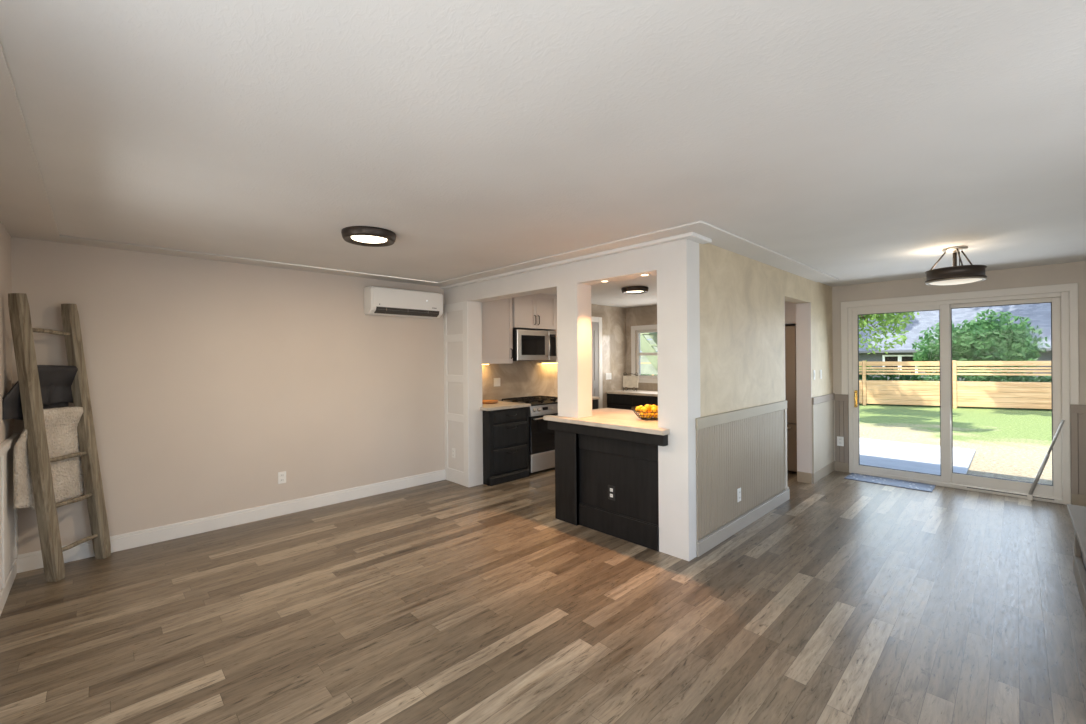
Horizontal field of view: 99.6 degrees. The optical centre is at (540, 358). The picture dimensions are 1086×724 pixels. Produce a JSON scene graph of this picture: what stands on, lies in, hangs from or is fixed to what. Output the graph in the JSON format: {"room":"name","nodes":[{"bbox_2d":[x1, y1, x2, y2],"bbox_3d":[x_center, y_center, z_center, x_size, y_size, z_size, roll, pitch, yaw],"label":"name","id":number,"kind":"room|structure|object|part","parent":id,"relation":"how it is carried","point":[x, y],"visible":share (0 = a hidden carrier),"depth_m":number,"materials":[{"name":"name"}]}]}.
{"room":"living room","nodes":[
{"label":"living room","id":0,"kind":"room"},
{"bbox_2d":[0,221,12,443],"bbox_3d":[-1.566,0.309,0.870,0.150,2.460,6.670,0,0,-44],"label":"wall","id":1,"kind":"structure","parent":0,"point":[6,425],"depth_m":3.08,"materials":[{"name":"beige paint"}]},
{"bbox_2d":[0,559,16,615],"bbox_3d":[-1.539,1.474,0.971,0.016,0.130,6.550,0,0,-44],"label":"baseboard","id":2,"kind":"structure","parent":1,"relation":"attached to","point":[4,593],"depth_m":3.02,"materials":[{"name":"white paint"}]},
{"bbox_2d":[0,433,19,591],"bbox_3d":[-2.630,0.976,2.111,0.034,0.885,3.400,0,0,-44],"label":"trim","id":3,"kind":"structure","parent":1,"relation":"attached to","point":[8,514],"depth_m":3.02,"materials":[{"name":"white paint"}]},
{"bbox_2d":[11,237,597,558],"bbox_3d":[-1.169,0.376,5.969,7.800,2.600,0.120,0,0,-44],"label":"wall","id":4,"kind":"structure","parent":0,"point":[209,380],"depth_m":4.22,"materials":[{"name":"beige paint"}]},
{"bbox_2d":[17,469,444,572],"bbox_3d":[-2.508,1.482,4.575,3.592,0.130,0.016,0,0,-44],"label":"baseboard","id":5,"kind":"structure","parent":4,"relation":"attached to","point":[32,560],"depth_m":4.20,"materials":[{"name":"white paint"}]},
{"bbox_2d":[278,471,285,483],"bbox_3d":[-2.557,1.177,4.534,0.072,0.116,0.008,0,0,-44],"label":"wall outlet","id":6,"kind":"object","parent":4,"relation":"attached to","point":[281,475],"visible":1,"depth_m":4.53,"materials":[{"name":"white plastic"}]},
{"bbox_2d":[364,286,442,318],"bbox_3d":[-1.580,-0.643,5.350,0.900,0.305,0.210,0,0,-44],"label":"air conditioner","id":7,"kind":"object","parent":4,"relation":"attached to","point":[379,301],"visible":1,"depth_m":5.23,"materials":[{"name":"white plastic"}]},
{"bbox_3d":[-1.511,-0.679,5.277,0.840,0.200,0.005,0,0,-44],"label":"panel","id":8,"kind":"part","parent":7,"relation":"part of","materials":[{"name":"white plastic"}]},
{"bbox_2d":[60,221,838,282],"bbox_3d":[0.036,-0.916,4.305,7.065,0.012,2.412,0,0,0],"label":"trim","id":9,"kind":"structure","parent":4,"relation":"attached to","point":[698,221],"depth_m":3.92,"materials":[{"name":"paint"}]},
{"bbox_2d":[494,378,499,386],"bbox_3d":[-0.612,0.332,6.399,0.118,0.116,0.009,0,0,-44],"label":"light switch","id":10,"kind":"object","parent":4,"relation":"attached to","point":[496,380],"visible":1,"depth_m":6.39,"materials":[{"name":"white plastic"}]},
{"bbox_2d":[482,298,512,363],"bbox_3d":[-0.714,-0.422,6.054,0.637,0.990,0.372,0,0,-44],"label":"upper cabinet","id":11,"kind":"object","parent":4,"relation":"attached to","point":[497,319],"visible":0.44,"depth_m":6.00,"materials":[{"name":"paint"}]},
{"bbox_2d":[512,293,555,329],"bbox_3d":[-0.179,-0.669,6.558,0.805,0.505,0.392,0,0,-44],"label":"upper cabinet","id":12,"kind":"object","parent":4,"relation":"attached to","point":[534,311],"visible":0.83,"depth_m":6.42,"materials":[{"name":"paint"}]},
{"bbox_3d":[-0.219,-0.669,6.309,0.398,0.501,0.019,0,0,-44],"label":"door","id":13,"kind":"part","parent":12,"relation":"part of","materials":[{"name":"paint"}]},
{"bbox_2d":[513,329,555,360],"bbox_3d":[-0.167,-0.182,6.517,0.750,0.430,0.462,0,0,-44],"label":"microwave","id":14,"kind":"object","parent":12,"relation":"attached to","point":[528,345],"visible":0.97,"depth_m":6.34,"materials":[{"name":"metal"}]},
{"bbox_3d":[0.102,-0.184,6.497,0.022,0.318,0.061,0,0,-44],"label":"handle","id":15,"kind":"part","parent":14,"relation":"part of","materials":[{"name":"silver metal"}]},
{"bbox_3d":[0.162,-0.184,6.604,0.153,0.420,0.020,0,0,-44],"label":"control panel","id":16,"kind":"part","parent":14,"relation":"part of","materials":[{"name":"black glass"}]},
{"bbox_3d":[0.071,-0.671,6.589,0.398,0.501,0.019,0,0,-44],"label":"door","id":17,"kind":"part","parent":12,"relation":"part of","materials":[{"name":"paint"}]},
{"bbox_2d":[540,296,556,362],"bbox_3d":[0.320,-0.431,7.051,0.585,0.990,0.372,0,0,-44],"label":"upper cabinet","id":18,"kind":"object","parent":4,"relation":"attached to","point":[554,361],"visible":0.15,"depth_m":6.76,"materials":[{"name":"paint"}]},
{"bbox_3d":[0.418,-0.431,6.949,0.581,0.986,0.019,0,0,-44],"label":"door","id":19,"kind":"part","parent":18,"relation":"part of","materials":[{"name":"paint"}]},
{"bbox_2d":[482,304,625,407],"bbox_3d":[0.258,0.300,7.254,3.700,2.450,0.012,0,0,-44],"label":"backsplash","id":20,"kind":"structure","parent":4,"relation":"attached to","point":[518,378],"depth_m":7.14,"materials":[{"name":"beige tile"}]},
{"bbox_2d":[591,316,602,408],"bbox_3d":[0.772,0.403,7.695,0.870,2.235,0.090,0,0,-44],"label":"door","id":21,"kind":"structure","parent":4,"relation":"in","point":[597,387],"depth_m":7.93,"materials":[{"name":"white paint"}]},
{"bbox_2d":[606,373,610,379],"bbox_3d":[1.202,0.317,8.149,0.164,0.116,0.009,0,0,-44],"label":"light switch","id":22,"kind":"object","parent":4,"relation":"attached to","point":[608,375],"visible":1,"depth_m":8.14,"materials":[{"name":"white plastic"}]},
{"bbox_2d":[0,0,1085,307],"bbox_3d":[1.135,-1.028,3.568,7.800,0.188,6.790,0,0,-44],"label":"ceiling","id":23,"kind":"structure","parent":0,"point":[853,142],"depth_m":1.82,"materials":[{"name":"paint"}]},
{"bbox_2d":[341,226,395,246],"bbox_3d":[-1.255,-0.885,3.354,0.378,0.060,0.378,0,0,-44],"label":"ceiling light","id":24,"kind":"object","parent":23,"relation":"attached to","point":[369,236],"visible":1,"depth_m":3.27,"materials":[{"name":"brown metal"}]},
{"bbox_2d":[351,235,386,242],"bbox_3d":[-1.255,-0.873,3.354,0.250,0.024,0.250,0,0,-44],"label":"diffuser","id":25,"kind":"object","parent":24,"relation":"attached to","point":[355,238],"depth_m":3.34,"materials":[{"name":"beige plastic"}]},
{"bbox_2d":[621,286,648,293],"bbox_3d":[1.249,-0.905,6.102,0.358,0.060,0.358,0,0,-44],"label":"ceiling light","id":26,"kind":"object","parent":23,"relation":"attached to","point":[631,289],"visible":1,"depth_m":5.99,"materials":[{"name":"brown metal"}]},
{"bbox_2d":[925,246,986,284],"bbox_3d":[3.575,-0.799,3.964,0.400,0.310,0.400,0,0,-44],"label":"drum light","id":27,"kind":"object","parent":23,"relation":"hanging from","point":[963,274],"visible":1,"depth_m":3.87,"materials":[{"name":"black metal"}]},
{"bbox_3d":[3.509,-0.848,4.068,0.012,0.169,0.132,0,0,-33],"label":"arm","id":28,"kind":"part","parent":27,"relation":"part of","materials":[{"name":"brown metal"}]},
{"bbox_3d":[3.575,-0.812,3.964,0.028,0.220,0.028,0,0,-44],"label":"stem","id":29,"kind":"part","parent":27,"relation":"part of","materials":[{"name":"brown metal"}]},
{"bbox_3d":[3.576,-0.661,3.964,0.354,0.034,0.354,0,0,-44],"label":"lamp shade","id":30,"kind":"part","parent":27,"relation":"part of","materials":[{"name":"white glass"}]},
{"bbox_3d":[3.519,-0.848,3.855,0.012,0.169,0.132,0,0,27],"label":"arm","id":31,"kind":"part","parent":27,"relation":"part of","materials":[{"name":"brown metal"}]},
{"bbox_3d":[3.698,-0.850,3.970,0.132,0.169,0.012,0,0,-3],"label":"arm","id":32,"kind":"part","parent":27,"relation":"part of","materials":[{"name":"brown metal"}]},
{"bbox_2d":[0,467,1085,723],"bbox_3d":[1.156,1.588,3.568,7.800,0.140,6.790,0,0,-44],"label":"floor","id":33,"kind":"structure","parent":0,"point":[848,601],"depth_m":2.66,"materials":[{"name":"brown wood"}]},
{"bbox_2d":[8,293,110,581],"bbox_3d":[-3.478,0.560,3.314,0.201,1.987,0.609,0,0,-3],"label":"ladder","id":34,"kind":"object","parent":33,"relation":"on","point":[46,507],"visible":0.9,"depth_m":3.18,"materials":[{"name":"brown wood"}]},
{"bbox_3d":[-3.437,0.559,3.131,0.096,1.987,0.263,0,0,15],"label":"rail","id":35,"kind":"part","parent":34,"relation":"part of","materials":[{"name":"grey wood"}]},
{"bbox_2d":[2,365,77,419],"bbox_3d":[-3.499,0.237,3.241,0.096,0.389,0.539,0,0,-10],"label":"blanket","id":36,"kind":"object","parent":34,"relation":"hanging from","point":[56,381],"visible":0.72,"depth_m":3.26,"materials":[{"name":"grey fabric"}]},
{"bbox_2d":[13,406,83,508],"bbox_3d":[-3.483,0.708,3.284,0.098,0.715,0.526,0,0,-7],"label":"throw","id":37,"kind":"object","parent":34,"relation":"on","point":[61,424],"visible":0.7,"depth_m":3.31,"materials":[{"name":"beige fabric"}]},
{"bbox_3d":[-3.489,0.570,3.523,0.262,1.967,0.102,0,0,-44],"label":"rail","id":38,"kind":"part","parent":34,"relation":"part of","materials":[{"name":"grey wood"}]},
{"bbox_2d":[483,407,528,485],"bbox_3d":[-0.593,1.079,5.948,0.648,0.905,0.676,0,0,-44],"label":"base cabinet","id":39,"kind":"object","parent":33,"relation":"on","point":[505,431],"visible":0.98,"depth_m":5.67,"materials":[{"name":"black wood"}]},
{"bbox_2d":[480,401,530,410],"bbox_3d":[-0.612,0.609,5.940,0.700,0.035,0.667,0,0,-44],"label":"countertop","id":40,"kind":"structure","parent":39,"relation":"on","point":[500,405],"depth_m":5.76,"materials":[{"name":"stone"}]},
{"bbox_2d":[482,400,497,403],"bbox_3d":[-0.692,0.575,6.052,0.260,0.036,0.260,0,0,-44],"label":"wooden tray","id":41,"kind":"object","parent":40,"relation":"on","point":[483,401],"visible":0.85,"depth_m":5.95,"materials":[{"name":"orange wood"}]},
{"bbox_3d":[-0.379,1.258,5.744,0.545,0.285,0.025,0,0,-44],"label":"drawer","id":42,"kind":"part","parent":39,"relation":"part of","materials":[{"name":"black wood"}]},
{"bbox_3d":[-0.381,0.950,5.744,0.545,0.280,0.025,0,0,-44],"label":"drawer","id":43,"kind":"part","parent":39,"relation":"part of","materials":[{"name":"black wood"}]},
{"bbox_3d":[-0.383,0.710,5.744,0.545,0.150,0.025,0,0,-44],"label":"drawer","id":44,"kind":"part","parent":39,"relation":"part of","materials":[{"name":"black wood"}]},
{"bbox_2d":[502,395,557,473],"bbox_3d":[-0.062,1.043,6.433,0.760,0.969,0.702,0,0,-44],"label":"gas range","id":45,"kind":"object","parent":33,"relation":"on","point":[541,438],"visible":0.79,"depth_m":6.11,"materials":[{"name":"metal"}]},
{"bbox_2d":[507,400,557,405],"bbox_3d":[-0.087,0.613,6.455,0.760,0.020,0.640,0,0,-44],"label":"cooktop","id":46,"kind":"object","parent":45,"relation":"in","point":[545,402],"depth_m":6.25,"materials":[{"name":"black metal"}]},
{"bbox_3d":[0.133,1.371,6.234,0.752,0.230,0.035,0,0,-44],"label":"drawer","id":47,"kind":"part","parent":45,"relation":"part of","materials":[{"name":"silver metal"}]},
{"bbox_3d":[0.130,1.004,6.233,0.752,0.485,0.036,0,0,-44],"label":"oven door","id":48,"kind":"part","parent":45,"relation":"part of","materials":[{"name":"black glass"}]},
{"bbox_3d":[0.130,0.686,6.231,0.756,0.130,0.042,0,0,-44],"label":"control panel","id":49,"kind":"part","parent":45,"relation":"part of","materials":[{"name":"silver metal"}]},
{"bbox_2d":[592,399,597,408],"bbox_3d":[0.427,1.071,6.948,0.630,0.905,0.653,0,0,-44],"label":"base cabinet","id":50,"kind":"object","parent":33,"relation":"on","point":[594,402],"visible":0.11,"depth_m":6.87,"materials":[{"name":"black wood"}]},
{"bbox_2d":[553,395,599,399],"bbox_3d":[0.429,0.601,6.943,0.650,0.035,0.667,0,0,-44],"label":"countertop","id":51,"kind":"structure","parent":50,"relation":"on","point":[593,397],"depth_m":6.88,"materials":[{"name":"stone"}]},
{"bbox_2d":[547,420,667,550],"bbox_3d":[0.760,1.054,4.208,0.715,0.935,1.265,0,0,-44],"label":"bar cabinet","id":52,"kind":"object","parent":33,"relation":"on","point":[588,459],"visible":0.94,"depth_m":3.96,"materials":[{"name":"black wood"}]},
{"bbox_2d":[543,408,669,434],"bbox_3d":[0.825,0.565,4.282,0.975,0.040,1.305,0,0,-44],"label":"countertop","id":53,"kind":"structure","parent":52,"relation":"on","point":[611,418],"depth_m":4.05,"materials":[{"name":"stone"}]},
{"bbox_2d":[631,407,657,419],"bbox_3d":[0.973,0.492,4.109,0.322,0.102,0.326,0,0,-44],"label":"fruit bowl","id":54,"kind":"object","parent":53,"relation":"on","point":[638,415],"visible":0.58,"depth_m":4.02,"materials":[{"name":"brown metal"}]},
{"bbox_2d":[640,407,647,413],"bbox_3d":[0.907,0.457,4.036,0.056,0.057,0.056,0,0,39],"label":"orange","id":55,"kind":"object","parent":54,"relation":"in","point":[643,408],"visible":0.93,"depth_m":4.01,"materials":[{"name":"food"}]},
{"bbox_2d":[608,485,614,500],"bbox_3d":[0.608,1.157,3.953,0.008,0.124,0.078,0,0,-44],"label":"wall outlet","id":56,"kind":"object","parent":52,"relation":"attached to","point":[611,489],"visible":1,"depth_m":3.95,"materials":[{"name":"plastic"}]},
{"bbox_3d":[0.635,0.749,3.918,0.017,0.146,0.832,0,0,-44],"label":"panel rail","id":57,"kind":"part","parent":52,"relation":"part of","materials":[{"name":"black wood"}]},
{"bbox_3d":[0.784,1.053,4.240,0.638,0.935,1.093,0,0,-44],"label":"panel","id":58,"kind":"part","parent":52,"relation":"part of","materials":[{"name":"black wood"}]},
{"bbox_2d":[607,394,657,411],"bbox_3d":[2.114,1.060,7.544,0.609,0.900,2.137,0,0,-44],"label":"base cabinet","id":59,"kind":"object","parent":33,"relation":"on","point":[617,401],"visible":0.22,"depth_m":7.76,"materials":[{"name":"black wood"}]},
{"bbox_3d":[1.349,0.709,7.912,0.022,0.155,0.515,0,0,-44],"label":"drawer","id":60,"kind":"part","parent":59,"relation":"part of","materials":[{"name":"black wood"}]},
{"bbox_3d":[1.352,1.101,7.912,0.022,0.590,0.515,0,0,-44],"label":"door","id":61,"kind":"part","parent":59,"relation":"part of","materials":[{"name":"black wood"}]},
{"bbox_2d":[606,389,657,396],"bbox_3d":[2.104,0.590,7.538,0.627,0.040,2.137,0,0,-44],"label":"countertop","id":62,"kind":"structure","parent":59,"relation":"on","point":[625,392],"depth_m":7.80,"materials":[{"name":"stone"}]},
{"bbox_2d":[623,373,637,390],"bbox_3d":[1.568,0.411,8.044,0.270,0.322,0.090,0,0,26],"label":"framed sign","id":63,"kind":"object","parent":62,"relation":"on","point":[628,381],"visible":1,"depth_m":8.04,"materials":[{"name":"beige wood"}]},
{"bbox_3d":[1.717,0.706,7.530,0.022,0.155,0.515,0,0,-44],"label":"drawer","id":64,"kind":"part","parent":59,"relation":"part of","materials":[{"name":"black wood"}]},
{"bbox_2d":[785,325,796,472],"bbox_3d":[3.163,0.527,6.412,0.650,1.910,0.915,0,0,-44],"label":"refrigerator","id":65,"kind":"object","parent":33,"relation":"on","point":[790,331],"visible":0.1,"depth_m":5.94,"materials":[{"name":"brown wood"}]},
{"bbox_3d":[3.140,0.209,6.073,0.050,1.265,0.455,0,0,-44],"label":"door","id":66,"kind":"part","parent":65,"relation":"part of","materials":[{"name":"silver metal"}]},
{"bbox_3d":[2.988,1.158,6.239,0.050,0.610,0.915,0,0,-44],"label":"freezer drawer","id":67,"kind":"part","parent":65,"relation":"part of","materials":[{"name":"silver metal"}]},
{"bbox_2d":[844,473,935,491],"bbox_3d":[4.197,1.489,5.540,0.375,0.008,0.835,0,0,-44],"label":"door mat","id":68,"kind":"object","parent":33,"relation":"on","point":[853,476],"visible":1,"depth_m":5.49,"materials":[{"name":"fabric"}]},
{"bbox_2d":[1027,420,1064,499],"bbox_3d":[5.214,1.054,4.740,0.038,0.863,0.267,0,0,-44],"label":"bar","id":69,"kind":"object","parent":33,"relation":"on","point":[1029,495],"visible":1,"depth_m":4.75,"materials":[{"name":"grey metal"}]},
{"bbox_2d":[1067,504,1085,616],"bbox_3d":[3.690,1.337,2.322,2.720,0.320,1.230,0,0,-44],"label":"hearth ledge","id":70,"kind":"object","parent":33,"relation":"on","point":[1077,513],"visible":1,"depth_m":3.11,"materials":[{"name":"stone"}]},
{"bbox_3d":[3.726,1.355,3.185,0.090,0.284,0.028,0,0,-44],"label":"corner post","id":71,"kind":"part","parent":70,"relation":"part of","materials":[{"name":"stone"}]},
{"bbox_3d":[3.027,1.435,2.513,2.030,0.135,0.032,0,0,-44],"label":"skirting","id":72,"kind":"part","parent":70,"relation":"part of","materials":[{"name":"stone"}]},
{"bbox_2d":[444,239,700,560],"bbox_3d":[0.010,0.301,4.703,0.200,2.452,3.340,0,0,-44],"label":"wall","id":73,"kind":"structure","parent":0,"point":[675,264],"depth_m":3.84,"materials":[{"name":"white paint"}]},
{"bbox_2d":[0,42,837,286],"bbox_3d":[0.725,-0.928,3.519,6.840,0.021,6.050,0,0,-44],"label":"trim","id":74,"kind":"structure","parent":73,"relation":"attached to","point":[25,207],"depth_m":3.17,"materials":[{"name":"paint"}]},
{"bbox_2d":[444,301,468,486],"bbox_3d":[-1.044,0.428,5.644,0.012,2.215,0.520,0,0,-44],"label":"trim","id":75,"kind":"structure","parent":73,"relation":"attached to","point":[462,478],"depth_m":5.57,"materials":[{"name":"white paint"}]},
{"bbox_2d":[440,232,711,288],"bbox_3d":[0.024,-0.899,4.671,0.310,0.028,3.420,0,0,-44],"label":"trim","id":76,"kind":"structure","parent":73,"relation":"attached to","point":[692,236],"depth_m":3.97,"materials":[{"name":"white paint"}]},
{"bbox_2d":[699,243,832,416],"bbox_3d":[2.517,0.281,4.912,3.700,2.452,0.160,0,0,-44],"label":"wall","id":77,"kind":"structure","parent":0,"point":[742,325],"depth_m":4.24,"materials":[{"name":"beige paint"}]},
{"bbox_2d":[737,488,740,501],"bbox_3d":[1.740,1.198,4.025,0.072,0.116,0.008,0,0,-44],"label":"wall outlet","id":78,"kind":"object","parent":77,"relation":"attached to","point":[739,489],"visible":1,"depth_m":4.01,"materials":[{"name":"white plastic"}]},
{"bbox_2d":[696,410,784,540],"bbox_3d":[1.876,0.962,4.171,1.900,0.860,0.009,0,0,-44],"label":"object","id":79,"kind":"structure","parent":77,"relation":"attached to","point":[747,454],"depth_m":4.00,"materials":[{"name":"beige paint"}]},
{"bbox_2d":[696,400,786,429],"bbox_3d":[1.897,0.496,4.189,1.972,0.088,0.018,0,0,-44],"label":"trim","id":80,"kind":"structure","parent":77,"relation":"attached to","point":[717,419],"depth_m":4.00,"materials":[{"name":"beige paint"}]},
{"bbox_2d":[696,487,789,556],"bbox_3d":[1.925,1.447,4.210,2.030,0.130,0.016,0,0,-44],"label":"baseboard","id":81,"kind":"structure","parent":77,"relation":"attached to","point":[724,532],"depth_m":4.02,"materials":[{"name":"beige paint"}]},
{"bbox_2d":[784,409,787,488],"bbox_3d":[2.586,0.955,4.850,0.065,0.842,0.018,0,0,-44],"label":"trim","id":82,"kind":"structure","parent":77,"relation":"attached to","point":[785,410],"depth_m":4.83,"materials":[{"name":"paint"}]},
{"bbox_2d":[784,296,811,472],"bbox_3d":[2.861,0.419,5.244,0.905,2.170,0.164,0,0,-44],"label":"trim","id":83,"kind":"structure","parent":77,"relation":"attached to","point":[803,310],"depth_m":5.55,"materials":[{"name":"paint"}]},
{"bbox_2d":[812,400,833,472],"bbox_3d":[3.585,0.963,5.813,0.917,0.830,0.018,0,0,-44],"label":"trim","id":84,"kind":"structure","parent":77,"relation":"attached to","point":[822,413],"depth_m":5.78,"materials":[{"name":"beige paint"}]},
{"bbox_2d":[785,301,795,325],"bbox_3d":[3.206,-0.699,6.398,0.607,0.500,1.008,0,0,-44],"label":"wall","id":85,"kind":"structure","parent":0,"point":[790,308],"depth_m":5.95,"materials":[{"name":"paint"}]},
{"bbox_2d":[636,261,1085,475],"bbox_3d":[3.906,0.270,6.231,0.130,2.452,6.550,0,0,-44],"label":"wall","id":86,"kind":"structure","parent":0,"point":[1073,272],"depth_m":5.12,"materials":[{"name":"beige paint"}]},
{"bbox_2d":[626,305,657,390],"bbox_3d":[2.689,0.281,7.390,0.012,2.450,3.168,0,0,-44],"label":"backsplash","id":87,"kind":"structure","parent":86,"relation":"attached to","point":[643,315],"depth_m":8.34,"materials":[{"name":"beige tile"}]},
{"bbox_2d":[631,324,657,382],"bbox_3d":[2.116,-0.080,8.001,0.140,1.030,1.250,0,0,-44],"label":"window","id":88,"kind":"structure","parent":86,"relation":"in","point":[643,328],"depth_m":8.37,"materials":[{"name":"white paint"}]},
{"bbox_3d":[2.145,-0.080,8.029,0.060,0.860,1.080,0,0,-44],"label":"frame","id":89,"kind":"part","parent":88,"relation":"part of","materials":[{"name":"white paint"}]},
{"bbox_2d":[837,436,843,445],"bbox_3d":[3.957,1.095,6.066,0.008,0.124,0.076,0,0,-44],"label":"wall outlet","id":90,"kind":"object","parent":86,"relation":"attached to","point":[840,440],"visible":1,"depth_m":6.06,"materials":[{"name":"white plastic"}]},
{"bbox_2d":[797,461,1085,506],"bbox_3d":[4.633,1.427,4.714,0.942,0.125,3.370,0,0,-44],"label":"baseboard","id":91,"kind":"structure","parent":86,"relation":"attached to","point":[811,478],"depth_m":5.58,"materials":[{"name":"beige paint"}]},
{"bbox_2d":[812,393,1085,494],"bbox_3d":[4.693,0.914,4.665,0.918,0.910,3.210,0,0,-44],"label":"trim","id":92,"kind":"structure","parent":86,"relation":"attached to","point":[1078,412],"depth_m":4.62,"materials":[{"name":"beige paint"}]},
{"bbox_2d":[848,292,1070,504],"bbox_3d":[4.708,0.409,5.343,0.150,2.160,1.900,0,0,-44],"label":"door","id":93,"kind":"structure","parent":86,"relation":"in","point":[1059,492],"depth_m":5.23,"materials":[{"name":"white plastic"}]},
{"bbox_3d":[4.067,0.524,5.933,0.046,0.220,0.036,0,0,-44],"label":"handle","id":94,"kind":"part","parent":93,"relation":"part of","materials":[{"name":"gold metal"}]},
{"bbox_3d":[4.402,0.417,5.645,0.038,2.090,0.950,0,0,-44],"label":"sliding panel","id":95,"kind":"part","parent":93,"relation":"part of","materials":[{"name":"clear glass"}]},
{"bbox_3d":[5.038,0.407,5.053,0.040,2.070,0.915,0,0,-44],"label":"fixed panel","id":96,"kind":"part","parent":93,"relation":"part of","materials":[{"name":"clear glass"}]},
{"bbox_2d":[841,283,1078,404],"bbox_3d":[4.671,-0.140,5.325,0.021,1.220,2.040,0,0,-44],"label":"trim","id":97,"kind":"structure","parent":86,"relation":"attached to","point":[1072,288],"depth_m":5.00,"materials":[{"name":"white wood"}]},
{"label":"outside","id":98,"kind":"structure","parent":0,"visible":0},
{"bbox_2d":[859,389,1051,484],"bbox_3d":[34.995,1.487,33.738,82.800,0.200,140.000,0,0,-44],"label":"ground","id":99,"kind":"structure","parent":98,"point":[1008,443],"depth_m":9.84,"materials":[{"name":"green plant"}]},
{"bbox_2d":[640,303,1050,380],"bbox_3d":[24.483,-3.924,27.810,15.100,10.790,39.000,0,0,-44],"label":"house","id":100,"kind":"structure","parent":99,"relation":"on","point":[1039,314],"depth_m":23.25,"materials":[{"name":"grey"}]},
{"bbox_3d":[18.659,0.348,23.862,0.006,0.900,1.250,0,0,-44],"label":"pane","id":101,"kind":"part","parent":100,"relation":"part of","materials":[{"name":"glass"}]},
{"bbox_2d":[641,360,1051,408],"bbox_3d":[12.937,0.814,14.433,23.490,1.500,0.094,0,0,26],"label":"fence","id":102,"kind":"object","parent":99,"relation":"on","point":[986,394],"visible":0.27,"depth_m":14.30,"materials":[{"name":"brown wood"}]},
{"bbox_3d":[9.806,0.821,15.940,2.240,1.415,0.032,0,0,26],"label":"board panel","id":103,"kind":"part","parent":102,"relation":"part of","materials":[{"name":"brown wood"}]},
{"bbox_3d":[10.866,0.830,15.433,0.090,1.500,0.090,0,0,26],"label":"post","id":104,"kind":"part","parent":102,"relation":"part of","materials":[{"name":"brown wood"}]},
{"bbox_3d":[11.922,0.804,14.918,2.240,1.415,0.032,0,0,26],"label":"board panel","id":105,"kind":"part","parent":102,"relation":"part of","materials":[{"name":"brown wood"}]},
{"bbox_3d":[12.982,0.813,14.411,0.090,1.500,0.090,0,0,26],"label":"post","id":106,"kind":"part","parent":102,"relation":"part of","materials":[{"name":"brown wood"}]},
{"bbox_3d":[14.038,0.787,13.897,2.240,1.415,0.032,0,0,26],"label":"board panel","id":107,"kind":"part","parent":102,"relation":"part of","materials":[{"name":"brown wood"}]},
{"bbox_2d":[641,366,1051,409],"bbox_3d":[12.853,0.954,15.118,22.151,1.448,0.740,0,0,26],"label":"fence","id":108,"kind":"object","parent":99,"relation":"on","point":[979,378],"visible":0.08,"depth_m":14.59,"materials":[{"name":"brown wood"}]},
{"bbox_2d":[859,312,918,353],"bbox_3d":[8.492,-0.474,13.091,2.239,4.152,3.490,0,0,-44],"label":"tree","id":109,"kind":"object","parent":99,"relation":"on","point":[891,318],"visible":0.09,"depth_m":12.09,"materials":[{"name":"green plant"}]},
{"bbox_2d":[860,438,975,474],"bbox_3d":[4.271,1.640,8.622,3.700,0.085,5.500,0,0,-44],"label":"patio slab","id":110,"kind":"object","parent":99,"relation":"on","point":[923,458],"visible":0.14,"depth_m":7.41,"materials":[{"name":"concrete"}]},
{"bbox_2d":[640,332,657,371],"bbox_3d":[2.827,-0.073,9.457,0.850,3.108,2.285,0,0,-44],"label":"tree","id":111,"kind":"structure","parent":110,"relation":"on","point":[645,346],"depth_m":9.50,"materials":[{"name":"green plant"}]},
{"bbox_2d":[640,335,657,374],"bbox_3d":[1.938,0.127,12.426,0.040,2.970,8.800,0,0,-44],"label":"screen","id":112,"kind":"object","parent":110,"relation":"on","point":[645,368],"visible":0.02,"depth_m":11.61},
{"bbox_2d":[912,309,1049,380],"bbox_3d":[16.817,-0.161,17.704,3.888,3.397,3.411,0,0,37],"label":"tree","id":113,"kind":"object","parent":99,"relation":"on","point":[982,340],"visible":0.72,"depth_m":16.85,"materials":[{"name":"green plant"}]}
]}

